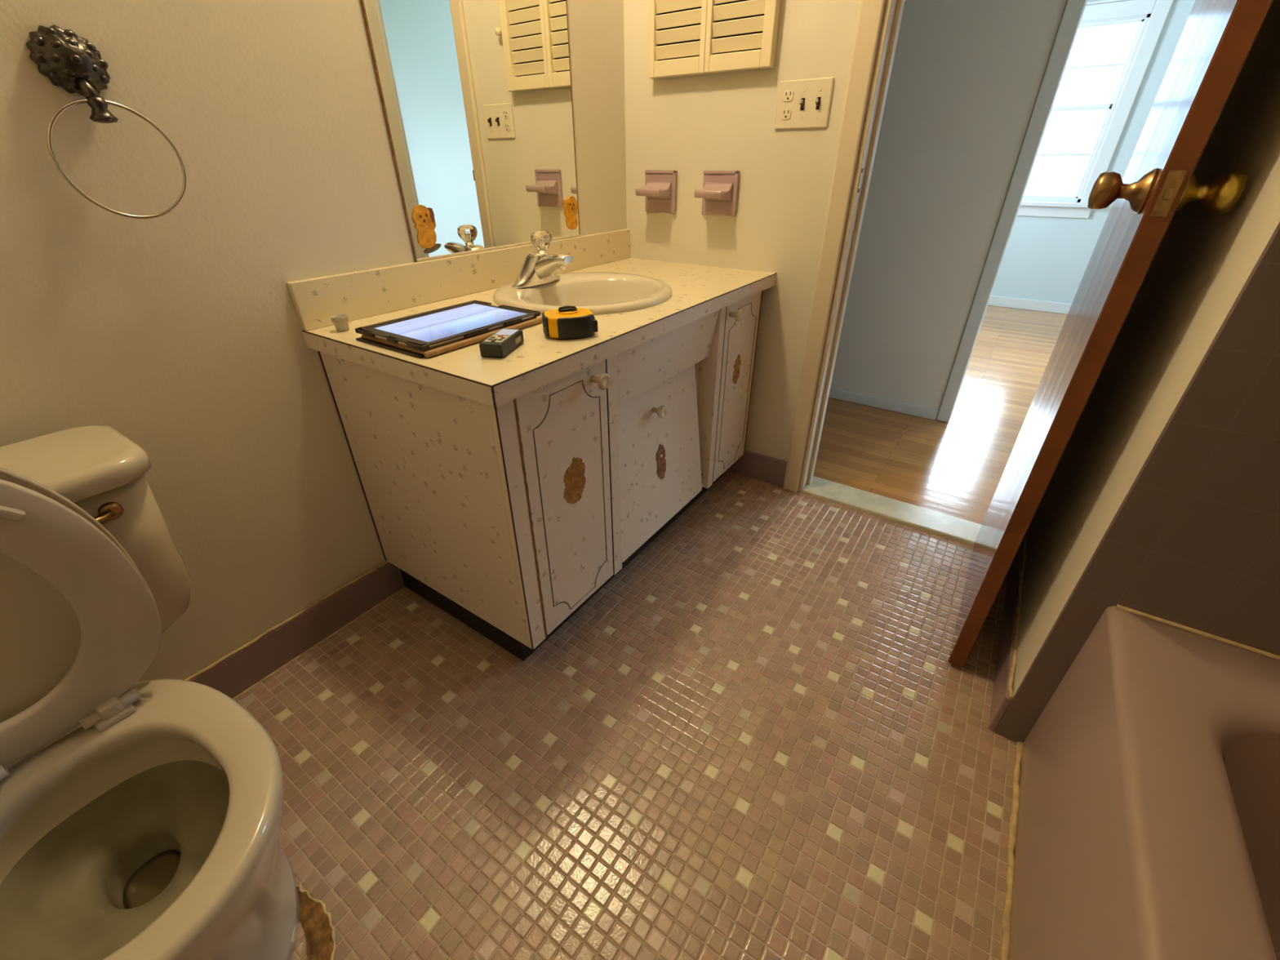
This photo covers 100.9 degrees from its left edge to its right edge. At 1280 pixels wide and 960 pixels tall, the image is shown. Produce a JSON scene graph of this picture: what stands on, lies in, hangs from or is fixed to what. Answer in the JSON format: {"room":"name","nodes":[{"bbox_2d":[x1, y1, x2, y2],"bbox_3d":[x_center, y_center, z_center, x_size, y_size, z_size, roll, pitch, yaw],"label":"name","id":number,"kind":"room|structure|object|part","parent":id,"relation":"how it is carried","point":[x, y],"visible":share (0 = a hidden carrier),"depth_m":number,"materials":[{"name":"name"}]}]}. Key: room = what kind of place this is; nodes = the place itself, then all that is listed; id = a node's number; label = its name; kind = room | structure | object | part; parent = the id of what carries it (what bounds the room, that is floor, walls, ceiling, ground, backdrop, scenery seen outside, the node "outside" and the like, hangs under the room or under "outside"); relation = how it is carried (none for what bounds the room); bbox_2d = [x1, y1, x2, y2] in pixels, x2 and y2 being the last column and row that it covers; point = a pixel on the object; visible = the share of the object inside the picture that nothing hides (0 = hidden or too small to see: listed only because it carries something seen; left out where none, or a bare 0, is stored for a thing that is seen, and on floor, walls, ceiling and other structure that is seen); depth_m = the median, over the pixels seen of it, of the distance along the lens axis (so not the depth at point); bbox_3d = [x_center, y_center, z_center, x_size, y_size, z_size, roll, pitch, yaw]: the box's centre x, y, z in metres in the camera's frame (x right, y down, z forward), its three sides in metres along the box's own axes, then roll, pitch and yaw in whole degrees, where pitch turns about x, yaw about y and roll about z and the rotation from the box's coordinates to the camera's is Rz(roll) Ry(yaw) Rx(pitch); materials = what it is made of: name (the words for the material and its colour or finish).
{"room":"bathroom","nodes":[
{"label":"bathroom","id":0,"kind":"room"},
{"bbox_2d":[0,0,626,682],"bbox_3d":[-0.750,-0.721,0.974,0.100,2.490,2.340,19,36,29],"label":"wall","id":1,"kind":"structure","parent":0,"point":[178,332],"depth_m":1.00,"materials":[{"name":"beige paint"}]},
{"bbox_2d":[25,24,186,218],"bbox_3d":[-0.818,-0.539,0.810,0.051,0.249,0.161,19,36,29],"label":"towel ring","id":2,"kind":"object","parent":1,"relation":"attached to","point":[69,61],"visible":1,"depth_m":0.77,"materials":[{"name":"grey metal"}]},
{"bbox_3d":[-0.813,-0.568,0.789,0.039,0.060,0.034,19,36,29],"label":"post","id":3,"kind":"part","parent":2,"relation":"part of","materials":[{"name":"grey metal"}]},
{"bbox_2d":[184,560,404,699],"bbox_3d":[-1.001,0.497,1.154,0.015,0.122,1.071,19,36,29],"label":"baseboard","id":4,"kind":"structure","parent":1,"relation":"attached to","point":[240,670],"depth_m":1.33,"materials":[{"name":"tile"}]},
{"bbox_2d":[286,228,630,331],"bbox_3d":[-0.383,-0.622,1.540,0.016,0.099,1.210,19,36,29],"label":"backsplash","id":5,"kind":"structure","parent":1,"relation":"attached to","point":[362,294],"depth_m":1.33,"materials":[{"name":"laminate"}]},
{"bbox_2d":[360,0,580,262],"bbox_3d":[-0.378,-1.073,1.288,0.008,0.933,0.630,19,36,29],"label":"wall mirror","id":6,"kind":"object","parent":1,"relation":"attached to","point":[476,95],"visible":1,"depth_m":1.34,"materials":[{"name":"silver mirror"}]},
{"bbox_2d":[413,204,440,253],"bbox_3d":[-0.524,-0.618,1.302,0.005,0.109,0.065,19,36,29],"label":"sticker","id":7,"kind":"object","parent":6,"relation":"attached to","point":[424,219],"visible":1,"depth_m":1.30,"materials":[{"name":"orange"}]},
{"bbox_2d":[564,195,577,230],"bbox_3d":[-0.218,-0.851,1.685,0.005,0.097,0.060,19,36,29],"label":"sticker","id":8,"kind":"object","parent":6,"relation":"attached to","point":[571,204],"visible":1,"depth_m":1.68,"materials":[{"name":"orange"}]},
{"bbox_2d":[234,470,1016,959],"bbox_3d":[-0.029,0.518,1.228,1.560,0.002,2.252,19,36,29],"label":"floor","id":9,"kind":"structure","parent":0,"point":[760,738],"depth_m":1.11,"materials":[{"name":"tile"}]},
{"bbox_2d":[0,425,299,959],"bbox_3d":[-0.759,0.356,0.696,0.694,0.832,0.506,19,36,29],"label":"toilet","id":10,"kind":"object","parent":9,"relation":"on","point":[140,820],"visible":1,"depth_m":0.72,"materials":[{"name":"beige ceramic"}]},
{"bbox_3d":[-0.954,0.050,0.667,0.223,0.038,0.506,19,36,29],"label":"tank lid","id":11,"kind":"part","parent":10,"relation":"part of","materials":[{"name":"beige ceramic"}]},
{"bbox_3d":[-0.840,0.168,0.624,0.026,0.436,0.362,19,36,29],"label":"lid","id":12,"kind":"part","parent":10,"relation":"part of","materials":[{"name":"beige ceramic"}]},
{"bbox_3d":[-0.780,0.061,0.751,0.022,0.030,0.083,12,33,19],"label":"flush lever","id":13,"kind":"part","parent":10,"relation":"part of","materials":[{"name":"gold metal"}]},
{"bbox_3d":[-0.957,0.188,0.752,0.197,0.287,0.480,19,36,29],"label":"tank","id":14,"kind":"part","parent":10,"relation":"part of","materials":[{"name":"beige ceramic"}]},
{"bbox_2d":[297,884,335,959],"bbox_3d":[-0.530,0.738,0.863,0.054,0.005,0.183,-19,36,-28],"label":"mortar patch","id":15,"kind":"object","parent":9,"relation":"on","point":[316,922],"visible":0.99,"depth_m":0.87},
{"bbox_2d":[317,290,763,661],"bbox_3d":[-0.145,-0.144,1.622,0.606,0.730,1.148,19,36,29],"label":"vanity cabinet","id":16,"kind":"object","parent":9,"relation":"on","point":[508,518],"visible":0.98,"depth_m":1.23,"materials":[{"name":"laminate"}]},
{"bbox_2d":[286,228,777,408],"bbox_3d":[-0.144,-0.522,1.410,0.595,0.137,1.212,19,36,29],"label":"countertop","id":17,"kind":"structure","parent":16,"relation":"on","point":[367,297],"depth_m":1.21,"materials":[{"name":"laminate"}]},
{"bbox_2d":[330,314,349,331],"bbox_3d":[-0.641,-0.337,1.134,0.034,0.030,0.034,19,36,29],"label":"cup","id":18,"kind":"object","parent":17,"relation":"on","point":[340,322],"visible":1,"depth_m":1.13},
{"bbox_2d":[355,300,542,358],"bbox_3d":[-0.397,-0.330,1.130,0.227,0.022,0.320,19,36,29],"label":"tablet","id":19,"kind":"object","parent":17,"relation":"on","point":[431,333],"visible":0.99,"depth_m":1.08,"materials":[{"name":"grey"}]},
{"bbox_2d":[479,328,524,358],"bbox_3d":[-0.263,-0.264,1.012,0.046,0.029,0.106,6,32,9],"label":"meter","id":20,"kind":"object","parent":17,"relation":"on","point":[504,341],"visible":1,"depth_m":0.98,"materials":[{"name":"grey plastic"}]},
{"bbox_2d":[511,230,573,288],"bbox_3d":[-0.253,-0.604,1.441,0.159,0.136,0.184,19,36,29],"label":"faucet","id":21,"kind":"object","parent":17,"relation":"on","point":[540,267],"visible":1,"depth_m":1.43,"materials":[{"name":"silver metal"}]},
{"bbox_3d":[-0.265,-0.642,1.428,0.054,0.056,0.054,-19,36,-28],"label":"knob handle","id":22,"kind":"part","parent":21,"relation":"part of","materials":[{"name":"clear plastic"}]},
{"bbox_3d":[-0.242,-0.579,1.447,0.133,0.082,0.076,19,36,29],"label":"spout","id":23,"kind":"part","parent":21,"relation":"part of","materials":[{"name":"silver metal"}]},
{"bbox_2d":[542,305,598,339],"bbox_3d":[-0.147,-0.332,1.098,0.108,0.056,0.090,-8,32,-13],"label":"tape measure","id":24,"kind":"object","parent":17,"relation":"on","point":[567,322],"visible":1,"depth_m":1.07,"materials":[{"name":"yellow plastic"}]},
{"bbox_2d":[493,271,671,315],"bbox_3d":[-0.153,-0.460,1.484,0.478,0.154,0.494,19,36,29],"label":"sink","id":25,"kind":"object","parent":17,"relation":"in","point":[599,292],"visible":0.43,"depth_m":1.54,"materials":[{"name":"beige ceramic"}]},
{"bbox_3d":[-0.154,0.050,1.189,0.018,0.608,0.263,19,36,29],"label":"cabinet door","id":26,"kind":"part","parent":16,"relation":"part of","materials":[{"name":"laminate"}]},
{"bbox_3d":[-0.084,-0.207,1.100,0.036,0.035,0.035,19,36,29],"label":"cabinet knob","id":27,"kind":"part","parent":16,"relation":"part of","materials":[{"name":"beige ceramic"}]},
{"bbox_3d":[0.051,-0.187,1.437,0.036,0.035,0.035,19,36,29],"label":"cabinet knob","id":28,"kind":"part","parent":16,"relation":"part of","materials":[{"name":"beige ceramic"}]},
{"bbox_3d":[0.051,-0.081,1.516,0.072,0.470,0.458,19,36,29],"label":"hamper panel","id":29,"kind":"part","parent":16,"relation":"part of","materials":[{"name":"laminate"}]},
{"bbox_3d":[0.073,-0.331,1.373,0.041,0.155,0.498,19,36,29],"label":"fascia panel","id":30,"kind":"part","parent":16,"relation":"part of","materials":[{"name":"laminate"}]},
{"bbox_3d":[0.282,-0.487,1.558,0.036,0.035,0.035,19,36,29],"label":"cabinet knob","id":31,"kind":"part","parent":16,"relation":"part of","materials":[{"name":"beige ceramic"}]},
{"bbox_3d":[0.317,-0.307,1.780,0.018,0.608,0.253,19,36,29],"label":"cabinet door","id":32,"kind":"part","parent":16,"relation":"part of","materials":[{"name":"laminate"}]},
{"bbox_2d":[802,475,982,546],"bbox_3d":[0.895,0.111,1.906,0.597,0.034,0.129,19,36,29],"label":"threshold","id":33,"kind":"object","parent":9,"relation":"on","point":[954,528],"depth_m":1.88,"materials":[{"name":"stone"}]},
{"bbox_2d":[999,604,1279,959],"bbox_3d":[0.702,0.825,0.313,0.775,0.423,1.516,19,36,29],"label":"bathtub","id":34,"kind":"object","parent":9,"relation":"on","point":[1144,824],"visible":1,"depth_m":0.74,"materials":[{"name":"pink ceramic"}]},
{"bbox_2d":[813,305,1067,524],"bbox_3d":[1.790,-0.779,3.417,5.100,0.054,3.855,19,36,29],"label":"floor","id":35,"kind":"structure","parent":0,"point":[956,467],"depth_m":2.43,"materials":[{"name":"brown wood"}]},
{"bbox_2d":[623,0,1273,530],"bbox_3d":[0.598,-1.012,1.450,1.700,2.490,0.100,19,36,29],"label":"wall","id":36,"kind":"structure","parent":0,"point":[688,125],"depth_m":1.66,"materials":[{"name":"beige paint"}]},
{"bbox_2d":[635,169,677,215],"bbox_3d":[0.050,-0.966,1.783,0.124,0.136,0.088,19,36,29],"label":"soap holder","id":37,"kind":"object","parent":36,"relation":"attached to","point":[660,191],"visible":1,"depth_m":1.79,"materials":[{"name":"pink ceramic"}]},
{"bbox_2d":[635,181,671,199],"bbox_3d":[0.045,-0.972,1.776,0.096,0.056,0.078,19,36,29],"label":"shelf","id":38,"kind":"object","parent":37,"relation":"attached to","point":[653,190],"depth_m":1.77,"materials":[{"name":"pink ceramic"}]},
{"bbox_2d":[648,0,781,79],"bbox_3d":[0.199,-1.464,1.398,0.400,0.620,0.034,19,36,29],"label":"upper cabinet","id":39,"kind":"object","parent":36,"relation":"attached to","point":[686,37],"visible":1,"depth_m":1.50,"materials":[{"name":"beige wood"}]},
{"bbox_3d":[0.112,-1.491,1.444,0.194,0.620,0.025,19,36,29],"label":"shutter door","id":40,"kind":"part","parent":39,"relation":"part of","materials":[{"name":"beige paint"}]},
{"bbox_3d":[0.278,-1.434,1.347,0.204,0.620,0.025,19,36,29],"label":"shutter door","id":41,"kind":"part","parent":39,"relation":"part of","materials":[{"name":"beige paint"}]},
{"bbox_2d":[693,170,739,216],"bbox_3d":[0.235,-0.904,1.671,0.124,0.127,0.087,19,36,29],"label":"soap holder","id":42,"kind":"object","parent":36,"relation":"attached to","point":[718,194],"visible":1,"depth_m":1.68,"materials":[{"name":"pink ceramic"}]},
{"bbox_2d":[693,182,733,201],"bbox_3d":[0.231,-0.907,1.667,0.096,0.056,0.078,19,36,29],"label":"shelf","id":43,"kind":"object","parent":42,"relation":"attached to","point":[711,191],"depth_m":1.66,"materials":[{"name":"pink ceramic"}]},
{"bbox_2d":[726,449,786,487],"bbox_3d":[0.273,-0.117,2.173,0.679,0.112,0.010,19,36,29],"label":"baseboard","id":44,"kind":"structure","parent":36,"relation":"attached to","point":[762,468],"depth_m":2.05,"materials":[{"name":"tile"}]},
{"bbox_2d":[773,76,834,129],"bbox_3d":[0.449,-1.041,1.465,0.154,0.114,0.020,19,36,29],"label":"switch plate","id":45,"kind":"object","parent":36,"relation":"attached to","point":[802,104],"visible":1,"depth_m":1.47,"materials":[{"name":"beige plastic"}]},
{"bbox_2d":[781,108,791,119],"bbox_3d":[0.415,-1.038,1.499,0.027,0.026,0.002,19,36,29],"label":"outlet","id":46,"kind":"object","parent":45,"relation":"attached to","point":[785,113],"depth_m":1.50,"materials":[{"name":"beige plastic"}]},
{"bbox_2d":[783,89,793,102],"bbox_3d":[0.415,-1.073,1.477,0.027,0.026,0.002,19,36,29],"label":"outlet","id":47,"kind":"object","parent":45,"relation":"attached to","point":[788,94],"depth_m":1.48,"materials":[{"name":"beige plastic"}]},
{"bbox_2d":[800,97,804,110],"bbox_3d":[0.449,-1.041,1.464,0.010,0.028,0.018,19,36,29],"label":"switch","id":48,"kind":"object","parent":45,"relation":"attached to","point":[802,100],"depth_m":1.46,"materials":[{"name":"brown plastic"}]},
{"bbox_2d":[815,97,821,109],"bbox_3d":[0.485,-1.028,1.442,0.010,0.028,0.018,19,36,29],"label":"switch","id":49,"kind":"object","parent":45,"relation":"attached to","point":[818,100],"depth_m":1.44,"materials":[{"name":"brown plastic"}]},
{"bbox_2d":[782,0,885,492],"bbox_3d":[0.848,-0.772,1.312,0.726,2.120,0.018,19,36,29],"label":"trim","id":50,"kind":"structure","parent":36,"relation":"attached to","point":[871,11],"depth_m":1.53,"materials":[{"name":"beige wood"}]},
{"bbox_2d":[798,0,905,492],"bbox_3d":[0.889,-0.768,1.373,0.624,2.050,0.119,19,36,29],"label":"trim","id":51,"kind":"structure","parent":36,"relation":"attached to","point":[893,11],"depth_m":1.55,"materials":[{"name":"beige wood"}]},
{"bbox_2d":[857,168,866,192],"bbox_3d":[0.622,-0.840,1.484,0.004,0.060,0.040,19,36,29],"label":"strike plate","id":52,"kind":"object","parent":36,"relation":"attached to","point":[862,174],"visible":1,"depth_m":1.48,"materials":[{"name":"silver metal"}]},
{"bbox_2d":[830,0,1067,419],"bbox_3d":[0.344,-1.751,2.630,2.710,2.440,0.115,19,36,29],"label":"wall","id":53,"kind":"structure","parent":0,"point":[966,76],"depth_m":2.17,"materials":[{"name":"white paint"}]},
{"bbox_2d":[828,387,937,419],"bbox_3d":[0.309,-0.704,3.199,2.706,0.051,0.015,19,36,29],"label":"baseboard","id":54,"kind":"structure","parent":53,"relation":"attached to","point":[898,406],"depth_m":2.65,"materials":[{"name":"white wood"}]},
{"bbox_2d":[936,0,1087,422],"bbox_3d":[1.487,-1.354,1.960,0.053,2.436,0.139,19,36,29],"label":"trim","id":55,"kind":"structure","parent":53,"relation":"attached to","point":[1073,11],"depth_m":2.04,"materials":[{"name":"white paint"}]},
{"bbox_2d":[1023,22,1139,196],"bbox_3d":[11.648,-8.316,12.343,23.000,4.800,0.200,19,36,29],"label":"window pane","id":56,"kind":"structure","parent":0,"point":[1065,131],"depth_m":12.69,"materials":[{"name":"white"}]},
{"bbox_2d":[991,0,1195,303],"bbox_3d":[3.299,-2.359,3.914,4.000,2.740,0.100,19,36,29],"label":"wall","id":57,"kind":"structure","parent":0,"point":[1046,259],"depth_m":4.14,"materials":[{"name":"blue paint"}]},
{"bbox_2d":[987,295,1071,314],"bbox_3d":[3.270,-1.456,4.403,3.800,0.081,0.014,19,36,29],"label":"baseboard","id":58,"kind":"structure","parent":57,"relation":"attached to","point":[1000,301],"depth_m":4.41,"materials":[{"name":"white wood"}]},
{"bbox_2d":[1017,0,1173,218],"bbox_3d":[3.004,-2.667,3.899,0.990,1.285,0.110,19,36,29],"label":"window","id":59,"kind":"structure","parent":57,"relation":"in","point":[1151,18],"depth_m":3.65,"materials":[{"name":"white wood"}]},
{"bbox_3d":[2.995,-2.183,4.171,0.990,0.030,0.070,19,36,29],"label":"sill","id":60,"kind":"part","parent":59,"relation":"part of","materials":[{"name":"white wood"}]},
{"bbox_3d":[3.018,-2.480,4.034,0.730,0.585,0.018,19,36,29],"label":"sash","id":61,"kind":"part","parent":59,"relation":"part of","materials":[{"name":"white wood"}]},
{"bbox_3d":[3.028,-2.939,3.778,0.730,0.485,0.018,19,36,29],"label":"sash","id":62,"kind":"part","parent":59,"relation":"part of","materials":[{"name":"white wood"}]},
{"bbox_2d":[994,222,1279,742],"bbox_3d":[1.152,-0.338,0.327,0.910,2.490,0.006,19,36,29],"label":"wall","id":63,"kind":"structure","parent":0,"point":[1193,542],"depth_m":0.80,"materials":[{"name":"paint"}]},
{"bbox_2d":[1013,0,1279,697],"bbox_3d":[1.025,-0.608,0.776,0.110,2.490,0.717,19,36,29],"label":"wall","id":64,"kind":"structure","parent":0,"point":[1203,260],"depth_m":0.96,"materials":[{"name":"beige paint"}]},
{"bbox_2d":[988,530,1027,732],"bbox_3d":[0.973,0.354,1.382,0.016,0.122,0.702,19,36,29],"label":"baseboard","id":65,"kind":"structure","parent":64,"relation":"attached to","point":[1006,667],"depth_m":1.28,"materials":[{"name":"tile"}]},
{"bbox_2d":[947,0,1272,667],"bbox_3d":[0.936,-0.530,0.985,0.177,2.018,0.592,19,36,29],"label":"door","id":66,"kind":"structure","parent":64,"relation":"in","point":[1217,37],"depth_m":0.91,"materials":[{"name":"brown wood"}]},
{"bbox_3d":[0.767,-0.463,0.847,0.072,0.064,0.064,19,36,29],"label":"knob","id":67,"kind":"part","parent":66,"relation":"part of","materials":[{"name":"gold metal"}]},
{"bbox_3d":[0.855,-0.432,0.796,0.072,0.064,0.064,19,36,29],"label":"knob","id":68,"kind":"part","parent":66,"relation":"part of","materials":[{"name":"yellow metal"}]}
]}

